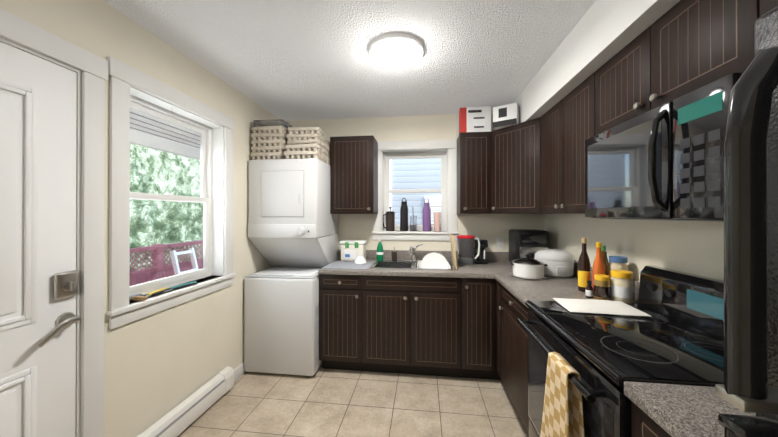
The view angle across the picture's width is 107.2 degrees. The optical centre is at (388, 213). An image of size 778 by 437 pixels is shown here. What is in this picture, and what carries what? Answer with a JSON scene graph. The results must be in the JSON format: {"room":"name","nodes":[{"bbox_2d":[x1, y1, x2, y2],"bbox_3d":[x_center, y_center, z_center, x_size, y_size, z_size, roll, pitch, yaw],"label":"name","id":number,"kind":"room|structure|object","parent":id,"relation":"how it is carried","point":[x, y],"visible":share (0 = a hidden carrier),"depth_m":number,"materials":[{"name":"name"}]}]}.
{"room":"kitchen","nodes":[
{"label":"kitchen","id":0,"kind":"room"},
{"bbox_2d":[0,0,278,436],"bbox_3d":[-1.554,0.170,0.855,0.150,2.450,5.110,0,0,7],"label":"wall","id":1,"kind":"structure","parent":0,"point":[159,365],"depth_m":1.74,"materials":[{"name":"paint"}]},
{"bbox_2d":[0,42,76,436],"bbox_3d":[-1.495,0.370,0.893,0.055,2.034,0.844,0,0,7],"label":"entry door","id":2,"kind":"structure","parent":1,"relation":"in","point":[37,195],"depth_m":1.17,"materials":[{"name":"white"}]},
{"bbox_2d":[38,312,79,346],"bbox_3d":[-1.407,0.486,1.221,0.064,0.100,0.158,0,0,7],"label":"door lever","id":3,"kind":"object","parent":2,"relation":"attached to","point":[65,319],"visible":1,"depth_m":1.23,"materials":[{"name":"grey metal"}]},
{"bbox_2d":[54,270,78,299],"bbox_3d":[-1.409,0.311,1.264,0.050,0.116,0.086,0,0,7],"label":"lock","id":4,"kind":"object","parent":2,"relation":"attached to","point":[66,284],"depth_m":1.25,"materials":[{"name":"grey metal"}]},
{"bbox_2d":[0,8,107,436],"bbox_3d":[-1.538,0.318,0.898,0.172,2.155,1.070,0,0,7],"label":"door frame","id":5,"kind":"structure","parent":1,"relation":"attached to","point":[92,67],"depth_m":1.34,"materials":[{"name":"white wood"}]},
{"bbox_2d":[107,56,234,329],"bbox_3d":[-1.418,-0.102,1.912,0.172,1.370,0.954,0,0,7],"label":"window unit","id":6,"kind":"structure","parent":1,"relation":"in","point":[162,114],"depth_m":1.82,"materials":[{"name":"white"}]},
{"bbox_2d":[106,273,235,316],"bbox_3d":[-1.387,0.501,1.907,0.135,0.025,0.954,0,0,7],"label":"window sill","id":7,"kind":"structure","parent":1,"relation":"attached to","point":[138,304],"depth_m":1.73,"materials":[{"name":"white wood"}]},
{"bbox_2d":[129,293,146,301],"bbox_3d":[-1.407,0.472,1.612,0.093,0.028,0.090,0,0,7],"label":"hammer","id":8,"kind":"object","parent":7,"relation":"on","point":[138,297],"visible":0.81,"depth_m":1.60,"materials":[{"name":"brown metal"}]},
{"bbox_2d":[145,288,171,297],"bbox_3d":[-1.408,0.479,1.721,0.046,0.016,0.235,0,0,-1],"label":"pliers","id":9,"kind":"object","parent":7,"relation":"on","point":[157,292],"visible":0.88,"depth_m":1.73,"materials":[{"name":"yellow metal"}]},
{"bbox_2d":[163,281,196,292],"bbox_3d":[-1.370,0.480,1.885,0.042,0.015,0.260,0,0,12],"label":"cutter","id":10,"kind":"object","parent":7,"relation":"on","point":[184,285],"visible":0.92,"depth_m":1.88,"materials":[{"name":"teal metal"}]},
{"bbox_2d":[234,362,245,381],"bbox_3d":[-1.474,1.348,0.842,0.012,0.095,4.810,0,0,7],"label":"baseboard","id":11,"kind":"structure","parent":1,"relation":"attached to","point":[239,371],"depth_m":2.45,"materials":[{"name":"white wood"}]},
{"bbox_2d":[103,0,595,120],"bbox_3d":[-0.092,-1.085,0.685,3.095,0.060,5.110,0,0,7],"label":"ceiling","id":12,"kind":"structure","parent":0,"point":[289,60],"depth_m":1.80,"materials":[{"name":"white paint"}]},
{"bbox_2d":[369,33,423,69],"bbox_3d":[0.048,-1.015,1.841,0.350,0.074,0.350,0,0,7],"label":"ceiling light fixture","id":13,"kind":"object","parent":12,"relation":"attached to","point":[395,51],"visible":1,"depth_m":1.75,"materials":[{"name":"white glass"}]},
{"bbox_2d":[177,364,527,436],"bbox_3d":[-0.092,1.425,0.678,3.095,0.060,5.110,0,0,7],"label":"floor","id":14,"kind":"structure","parent":0,"point":[321,402],"depth_m":2.06,"materials":[{"name":"tile"}]},
{"bbox_2d":[136,366,233,436],"bbox_3d":[-1.307,1.308,1.920,0.063,0.181,0.750,0,0,7],"label":"baseboard heater","id":15,"kind":"object","parent":14,"relation":"on","point":[179,419],"visible":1,"depth_m":1.89,"materials":[{"name":"white metal"}]},
{"bbox_2d":[244,158,338,376],"bbox_3d":[-0.908,0.458,2.817,0.640,1.885,0.720,0,0,7],"label":"dryer","id":16,"kind":"object","parent":14,"relation":"on","point":[293,235],"visible":0.83,"depth_m":2.50,"materials":[{"name":"white metal"}]},
{"bbox_2d":[250,119,329,164],"bbox_3d":[-0.911,-0.668,2.780,0.646,0.365,0.534,0,0,7],"label":"cartons","id":17,"kind":"object","parent":16,"relation":"on","point":[277,139],"visible":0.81,"depth_m":2.58,"materials":[{"name":"beige cardboard"}]},
{"bbox_2d":[318,273,373,370],"bbox_3d":[-0.388,0.965,2.814,0.383,0.872,0.637,0,0,7],"label":"base cabinet","id":18,"kind":"object","parent":14,"relation":"on","point":[340,298],"depth_m":2.50,"materials":[{"name":"brown wood"}]},
{"bbox_2d":[318,257,377,276],"bbox_3d":[-0.355,0.508,2.792,0.454,0.039,0.637,0,0,7],"label":"countertop","id":19,"kind":"structure","parent":18,"relation":"on","point":[333,272],"depth_m":2.48,"materials":[{"name":"grey stone"}]},
{"bbox_2d":[321,261,373,269],"bbox_3d":[-0.374,0.485,2.723,0.417,0.006,0.400,0,0,7],"label":"dish mat","id":20,"kind":"object","parent":19,"relation":"on","point":[344,265],"visible":0.96,"depth_m":2.68,"materials":[{"name":"grey fabric"}]},
{"bbox_2d":[354,256,366,263],"bbox_3d":[-0.279,0.449,2.813,0.120,0.064,0.120,0,0,7],"label":"bowl","id":21,"kind":"object","parent":20,"relation":"on","point":[360,260],"visible":1,"depth_m":2.77,"materials":[{"name":"white ceramic"}]},
{"bbox_2d":[340,240,366,260],"bbox_3d":[-0.372,0.386,3.009,0.260,0.205,0.162,0,0,7],"label":"storage container","id":22,"kind":"object","parent":19,"relation":"on","point":[352,250],"visible":0.94,"depth_m":2.94,"materials":[{"name":"white plastic"}]},
{"bbox_2d":[376,238,382,259],"bbox_3d":[-0.096,0.374,3.043,0.076,0.228,0.074,0,0,7],"label":"dish soap bottle","id":23,"kind":"object","parent":19,"relation":"on","point":[379,254],"visible":0.92,"depth_m":3.02,"materials":[{"name":"green plastic"}]},
{"bbox_2d":[392,247,396,259],"bbox_3d":[0.057,0.415,3.016,0.056,0.146,0.074,0,0,7],"label":"soap dispenser","id":24,"kind":"object","parent":19,"relation":"on","point":[394,254],"visible":1,"depth_m":3.00,"materials":[{"name":"brown plastic"}]},
{"bbox_2d":[362,277,461,377],"bbox_3d":[0.221,1.041,2.741,0.841,0.720,0.637,0,0,7],"label":"base cabinet","id":25,"kind":"object","parent":14,"relation":"on","point":[461,322],"depth_m":2.43,"materials":[{"name":"brown wood"}]},
{"bbox_2d":[450,270,493,379],"bbox_3d":[0.787,0.964,2.674,0.298,0.872,0.637,0,0,7],"label":"base cabinet","id":26,"kind":"object","parent":14,"relation":"on","point":[477,293],"depth_m":2.36,"materials":[{"name":"brown wood"}]},
{"bbox_2d":[454,261,577,280],"bbox_3d":[1.057,0.508,2.624,0.930,0.039,0.637,0,0,7],"label":"countertop","id":27,"kind":"structure","parent":26,"relation":"on","point":[488,270],"depth_m":2.47,"materials":[{"name":"grey stone"}]},
{"bbox_2d":[370,260,457,269],"bbox_3d":[0.237,0.562,2.756,0.780,0.155,0.466,0,0,7],"label":"sink","id":28,"kind":"object","parent":27,"relation":"in","point":[392,264],"visible":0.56,"depth_m":2.90,"materials":[{"name":"silver metal"}]},
{"bbox_2d":[403,244,422,260],"bbox_3d":[0.248,0.392,2.844,0.220,0.182,0.253,0,0,7],"label":"faucet","id":29,"kind":"object","parent":28,"relation":"on","point":[414,254],"visible":0.94,"depth_m":2.92,"materials":[{"name":"silver metal"}]},
{"bbox_2d":[417,252,450,268],"bbox_3d":[0.418,0.499,2.707,0.300,0.264,0.305,0,0,7],"label":"plate","id":30,"kind":"object","parent":28,"relation":"in","point":[434,260],"visible":0.4,"depth_m":2.64,"materials":[{"name":"white ceramic"}]},
{"bbox_2d":[450,234,456,268],"bbox_3d":[0.595,0.340,2.654,0.039,0.292,0.290,0,0,7],"label":"cutting board","id":31,"kind":"object","parent":27,"relation":"on","point":[453,251],"visible":1,"depth_m":2.56,"materials":[{"name":"beige wood"}]},
{"bbox_2d":[457,235,479,265],"bbox_3d":[0.757,0.346,2.740,0.221,0.283,0.122,0,0,7],"label":"water pitcher","id":32,"kind":"object","parent":27,"relation":"on","point":[465,249],"visible":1,"depth_m":2.70,"materials":[{"name":"grey plastic"}]},
{"bbox_2d":[474,239,487,263],"bbox_3d":[0.902,0.370,2.843,0.124,0.235,0.146,0,0,7],"label":"coffee maker","id":33,"kind":"object","parent":27,"relation":"on","point":[480,258],"visible":0.77,"depth_m":2.78,"materials":[{"name":"black plastic"}]},
{"bbox_2d":[509,229,548,262],"bbox_3d":[1.322,0.320,2.711,0.285,0.335,0.345,0,0,7],"label":"toaster oven","id":34,"kind":"object","parent":27,"relation":"on","point":[523,242],"visible":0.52,"depth_m":2.61,"materials":[{"name":"black plastic"}]},
{"bbox_2d":[508,254,549,279],"bbox_3d":[1.063,0.397,2.190,0.264,0.176,0.228,0,0,7],"label":"cooking pot","id":35,"kind":"object","parent":27,"relation":"on","point":[527,267],"visible":1,"depth_m":2.11,"materials":[{"name":"white ceramic"}]},
{"bbox_2d":[534,249,575,277],"bbox_3d":[1.315,0.386,2.289,0.320,0.201,0.280,0,0,7],"label":"rice cooker","id":36,"kind":"object","parent":27,"relation":"on","point":[560,263],"visible":0.79,"depth_m":2.18,"materials":[{"name":"grey plastic"}]},
{"bbox_2d":[494,273,637,308],"bbox_3d":[1.125,0.506,1.923,0.630,0.039,0.741,0,0,7],"label":"countertop","id":37,"kind":"structure","parent":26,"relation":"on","point":[524,289],"depth_m":1.89,"materials":[{"name":"grey stone"}]},
{"bbox_2d":[578,238,590,291],"bbox_3d":[1.227,0.317,1.803,0.068,0.335,0.068,0,0,7],"label":"sauce bottle","id":38,"kind":"object","parent":37,"relation":"on","point":[584,270],"visible":0.94,"depth_m":1.78,"materials":[{"name":"brown glass"}]},
{"bbox_2d":[585,280,592,297],"bbox_3d":[1.160,0.435,1.660,0.038,0.098,0.038,0,0,7],"label":"bottle","id":39,"kind":"object","parent":37,"relation":"on","point":[589,291],"visible":0.98,"depth_m":1.65,"materials":[{"name":"brown"}]},
{"bbox_2d":[592,242,604,286],"bbox_3d":[1.257,0.327,1.719,0.064,0.315,0.064,0,0,7],"label":"sauce bottle","id":40,"kind":"object","parent":37,"relation":"on","point":[598,266],"visible":0.69,"depth_m":1.71,"materials":[{"name":"orange"}]},
{"bbox_2d":[593,274,610,299],"bbox_3d":[1.206,0.416,1.624,0.080,0.136,0.080,0,0,7],"label":"jar","id":41,"kind":"object","parent":37,"relation":"on","point":[602,287],"visible":0.92,"depth_m":1.60,"materials":[{"name":"brown glass"}]},
{"bbox_2d":[601,246,607,274],"bbox_3d":[1.331,0.342,1.786,0.060,0.285,0.060,0,0,7],"label":"sauce bottle","id":42,"kind":"object","parent":37,"relation":"on","point":[603,249],"visible":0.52,"depth_m":1.77,"materials":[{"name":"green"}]},
{"bbox_2d":[608,256,627,277],"bbox_3d":[1.355,0.369,1.697,0.092,0.232,0.092,0,0,7],"label":"jar","id":43,"kind":"object","parent":37,"relation":"on","point":[618,262],"visible":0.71,"depth_m":1.67,"materials":[{"name":"beige glass"}]},
{"bbox_2d":[610,270,633,303],"bbox_3d":[1.293,0.401,1.594,0.104,0.166,0.104,0,0,7],"label":"jar","id":44,"kind":"object","parent":37,"relation":"on","point":[622,285],"visible":0.98,"depth_m":1.56,"materials":[{"name":"beige"}]},
{"bbox_2d":[494,281,497,379],"bbox_3d":[1.183,0.963,2.251,0.628,0.872,0.153,0,0,7],"label":"base cabinet","id":45,"kind":"object","parent":14,"relation":"on","point":[495,282],"depth_m":2.34,"materials":[{"name":"brown wood"}]},
{"bbox_2d":[498,285,528,436],"bbox_3d":[1.137,0.962,1.863,0.628,0.872,0.628,0,0,7],"label":"base cabinet","id":46,"kind":"object","parent":14,"relation":"on","point":[512,337],"depth_m":1.88,"materials":[{"name":"brown wood"}]},
{"bbox_2d":[517,265,723,436],"bbox_3d":[1.006,0.834,1.179,0.708,1.125,0.756,0,0,7],"label":"range","id":47,"kind":"object","parent":14,"relation":"on","point":[677,338],"visible":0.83,"depth_m":1.12,"materials":[{"name":"black metal"}]},
{"bbox_2d":[540,352,584,436],"bbox_3d":[0.646,0.825,1.085,0.075,0.552,0.265,0,0,7],"label":"dish towel","id":48,"kind":"object","parent":47,"relation":"hanging from","point":[562,416],"visible":0.98,"depth_m":1.06,"materials":[{"name":"yellow fabric"}]},
{"bbox_2d":[552,298,651,316],"bbox_3d":[1.060,0.466,1.463,0.340,0.018,0.235,0,0,11],"label":"cutting board","id":49,"kind":"object","parent":47,"relation":"on","point":[609,307],"visible":0.98,"depth_m":1.42,"materials":[{"name":"white plastic"}]},
{"bbox_2d":[632,405,665,436],"bbox_3d":[0.985,0.958,0.582,0.628,0.872,0.422,0,0,7],"label":"base cabinet","id":50,"kind":"object","parent":14,"relation":"on","point":[641,426],"depth_m":0.78,"materials":[{"name":"brown wood"}]},
{"bbox_2d":[624,381,755,436],"bbox_3d":[0.966,0.502,0.585,0.630,0.039,0.422,0,0,7],"label":"countertop","id":51,"kind":"structure","parent":50,"relation":"on","point":[678,410],"depth_m":0.72,"materials":[{"name":"grey stone"}]},
{"bbox_2d":[715,6,777,436],"bbox_3d":[0.797,0.545,-0.009,0.807,1.695,0.780,0,0,7],"label":"refrigerator","id":52,"kind":"object","parent":14,"relation":"on","point":[750,191],"visible":1,"depth_m":0.36,"materials":[{"name":"black metal"}]},
{"bbox_2d":[286,113,544,251],"bbox_3d":[0.200,0.177,3.144,2.795,2.450,0.150,0,0,7],"label":"wall","id":53,"kind":"structure","parent":0,"point":[490,228],"depth_m":3.06,"materials":[{"name":"paint"}]},
{"bbox_2d":[330,135,377,213],"bbox_3d":[-0.353,-0.384,2.979,0.438,0.766,0.308,0,0,7],"label":"upper cabinet","id":54,"kind":"object","parent":53,"relation":"attached to","point":[353,159],"depth_m":2.83,"materials":[{"name":"brown wood"}]},
{"bbox_2d":[373,139,456,240],"bbox_3d":[0.281,-0.248,3.125,0.914,1.060,0.172,0,0,7],"label":"window unit","id":55,"kind":"structure","parent":53,"relation":"in","point":[420,155],"depth_m":3.09,"materials":[{"name":"white"}]},
{"bbox_2d":[372,231,458,233],"bbox_3d":[0.277,0.199,3.092,0.914,0.025,0.135,0,0,7],"label":"window sill","id":56,"kind":"structure","parent":53,"relation":"attached to","point":[402,232],"depth_m":3.04,"materials":[{"name":"white wood"}]},
{"bbox_2d":[383,207,394,230],"bbox_3d":[-0.005,0.055,3.139,0.142,0.262,0.100,0,0,7],"label":"press","id":57,"kind":"object","parent":56,"relation":"on","point":[390,220],"visible":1,"depth_m":3.10,"materials":[{"name":"brown glass"}]},
{"bbox_2d":[400,198,407,230],"bbox_3d":[0.165,0.003,3.119,0.086,0.365,0.086,0,0,7],"label":"water bottle","id":58,"kind":"object","parent":56,"relation":"on","point":[404,217],"visible":1,"depth_m":3.08,"materials":[{"name":"black metal"}]},
{"bbox_2d":[410,207,416,230],"bbox_3d":[0.264,0.053,3.107,0.082,0.265,0.082,0,0,7],"label":"tumbler","id":59,"kind":"object","parent":56,"relation":"on","point":[413,222],"visible":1,"depth_m":3.08,"materials":[{"name":"clear glass"}]},
{"bbox_2d":[422,198,430,230],"bbox_3d":[0.406,0.006,3.090,0.090,0.360,0.090,0,0,7],"label":"water bottle","id":60,"kind":"object","parent":56,"relation":"on","point":[426,218],"visible":1,"depth_m":3.06,"materials":[{"name":"purple metal"}]},
{"bbox_2d":[434,212,440,230],"bbox_3d":[0.517,0.082,3.077,0.074,0.207,0.074,0,0,7],"label":"tumbler","id":61,"kind":"object","parent":56,"relation":"on","point":[437,217],"visible":1,"depth_m":3.05,"materials":[{"name":"pink"}]},
{"bbox_2d":[457,132,489,213],"bbox_3d":[0.834,-0.384,2.838,0.292,0.766,0.308,0,0,7],"label":"upper cabinet","id":62,"kind":"object","parent":53,"relation":"attached to","point":[473,148],"depth_m":2.69,"materials":[{"name":"brown wood"}]},
{"bbox_2d":[457,106,490,137],"bbox_3d":[0.834,-0.891,2.845,0.286,0.245,0.261,0,0,7],"label":"box","id":63,"kind":"object","parent":62,"relation":"on","point":[473,119],"visible":0.73,"depth_m":2.72,"materials":[{"name":"white cardboard"}]},
{"bbox_2d":[493,102,518,129],"bbox_3d":[1.065,-0.862,2.590,0.200,0.185,0.191,0,0,35],"label":"appliance box","id":64,"kind":"object","parent":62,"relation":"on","point":[507,115],"visible":0.79,"depth_m":2.51,"materials":[{"name":"white cardboard"}]},
{"bbox_2d":[496,238,503,249],"bbox_3d":[1.143,0.306,2.952,0.072,0.120,0.007,0,0,7],"label":"outlet","id":65,"kind":"object","parent":53,"relation":"attached to","point":[499,243],"visible":1,"depth_m":2.95,"materials":[{"name":"white plastic"}]},
{"bbox_2d":[514,0,679,122],"bbox_3d":[1.106,-0.916,0.541,0.378,0.276,4.808,0,0,7],"label":"soffit","id":66,"kind":"structure","parent":0,"point":[601,33],"depth_m":1.49,"materials":[{"name":"white paint"}]},
{"bbox_2d":[490,118,537,213],"bbox_3d":[1.085,-0.385,2.480,0.312,0.766,0.378,0,0,7],"label":"upper cabinet","id":67,"kind":"object","parent":66,"relation":"attached to","point":[514,148],"depth_m":2.47,"materials":[{"name":"brown wood"}]},
{"bbox_2d":[594,33,641,135],"bbox_3d":[1.240,-0.591,1.348,0.300,0.360,0.383,0,0,7],"label":"upper cabinet","id":68,"kind":"object","parent":66,"relation":"attached to","point":[618,82],"depth_m":1.36,"materials":[{"name":"brown wood"}]},
{"bbox_2d":[642,0,757,113],"bbox_3d":[1.195,-0.593,0.969,0.300,0.360,0.380,0,0,7],"label":"upper cabinet","id":69,"kind":"object","parent":66,"relation":"attached to","point":[680,48],"depth_m":0.98,"materials":[{"name":"brown wood"}]},
{"bbox_2d":[585,70,744,221],"bbox_3d":[1.162,-0.189,1.163,0.409,0.429,0.748,0,0,7],"label":"over-the-range microwave","id":70,"kind":"object","parent":69,"relation":"attached to","point":[664,161],"visible":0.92,"depth_m":1.03,"materials":[{"name":"black plastic"}]},
{"bbox_2d":[545,213,723,281],"bbox_3d":[1.370,0.169,0.508,0.150,2.450,5.110,0,0,7],"label":"wall","id":71,"kind":"structure","parent":0,"point":[695,247],"depth_m":1.58,"materials":[{"name":"paint"}]},
{"bbox_2d":[538,73,593,213],"bbox_3d":[1.307,-0.387,1.903,0.300,0.766,0.733,0,0,7],"label":"upper cabinet","id":72,"kind":"object","parent":71,"relation":"attached to","point":[563,131],"depth_m":1.87,"materials":[{"name":"brown wood"}]},
{"bbox_2d":[758,0,777,17],"bbox_3d":[1.148,-0.391,0.567,0.300,0.766,0.423,0,0,7],"label":"upper cabinet","id":73,"kind":"object","parent":71,"relation":"attached to","point":[764,6],"depth_m":0.78,"materials":[{"name":"brown wood"}]},
{"label":"outside","id":74,"kind":"structure","parent":0,"visible":0},
{"bbox_2d":[129,108,202,285],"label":"window","id":75,"kind":"structure","parent":74,"point":[138,132],"depth_m":9.02,"materials":[{"name":"grey"}]},
{"bbox_2d":[389,158,440,224],"bbox_3d":[1.299,-1.068,4.996,4.700,7.050,0.500,0,0,7],"label":"house","id":76,"kind":"structure","parent":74,"point":[410,179],"depth_m":5.24,"materials":[{"name":"white"}]}
]}

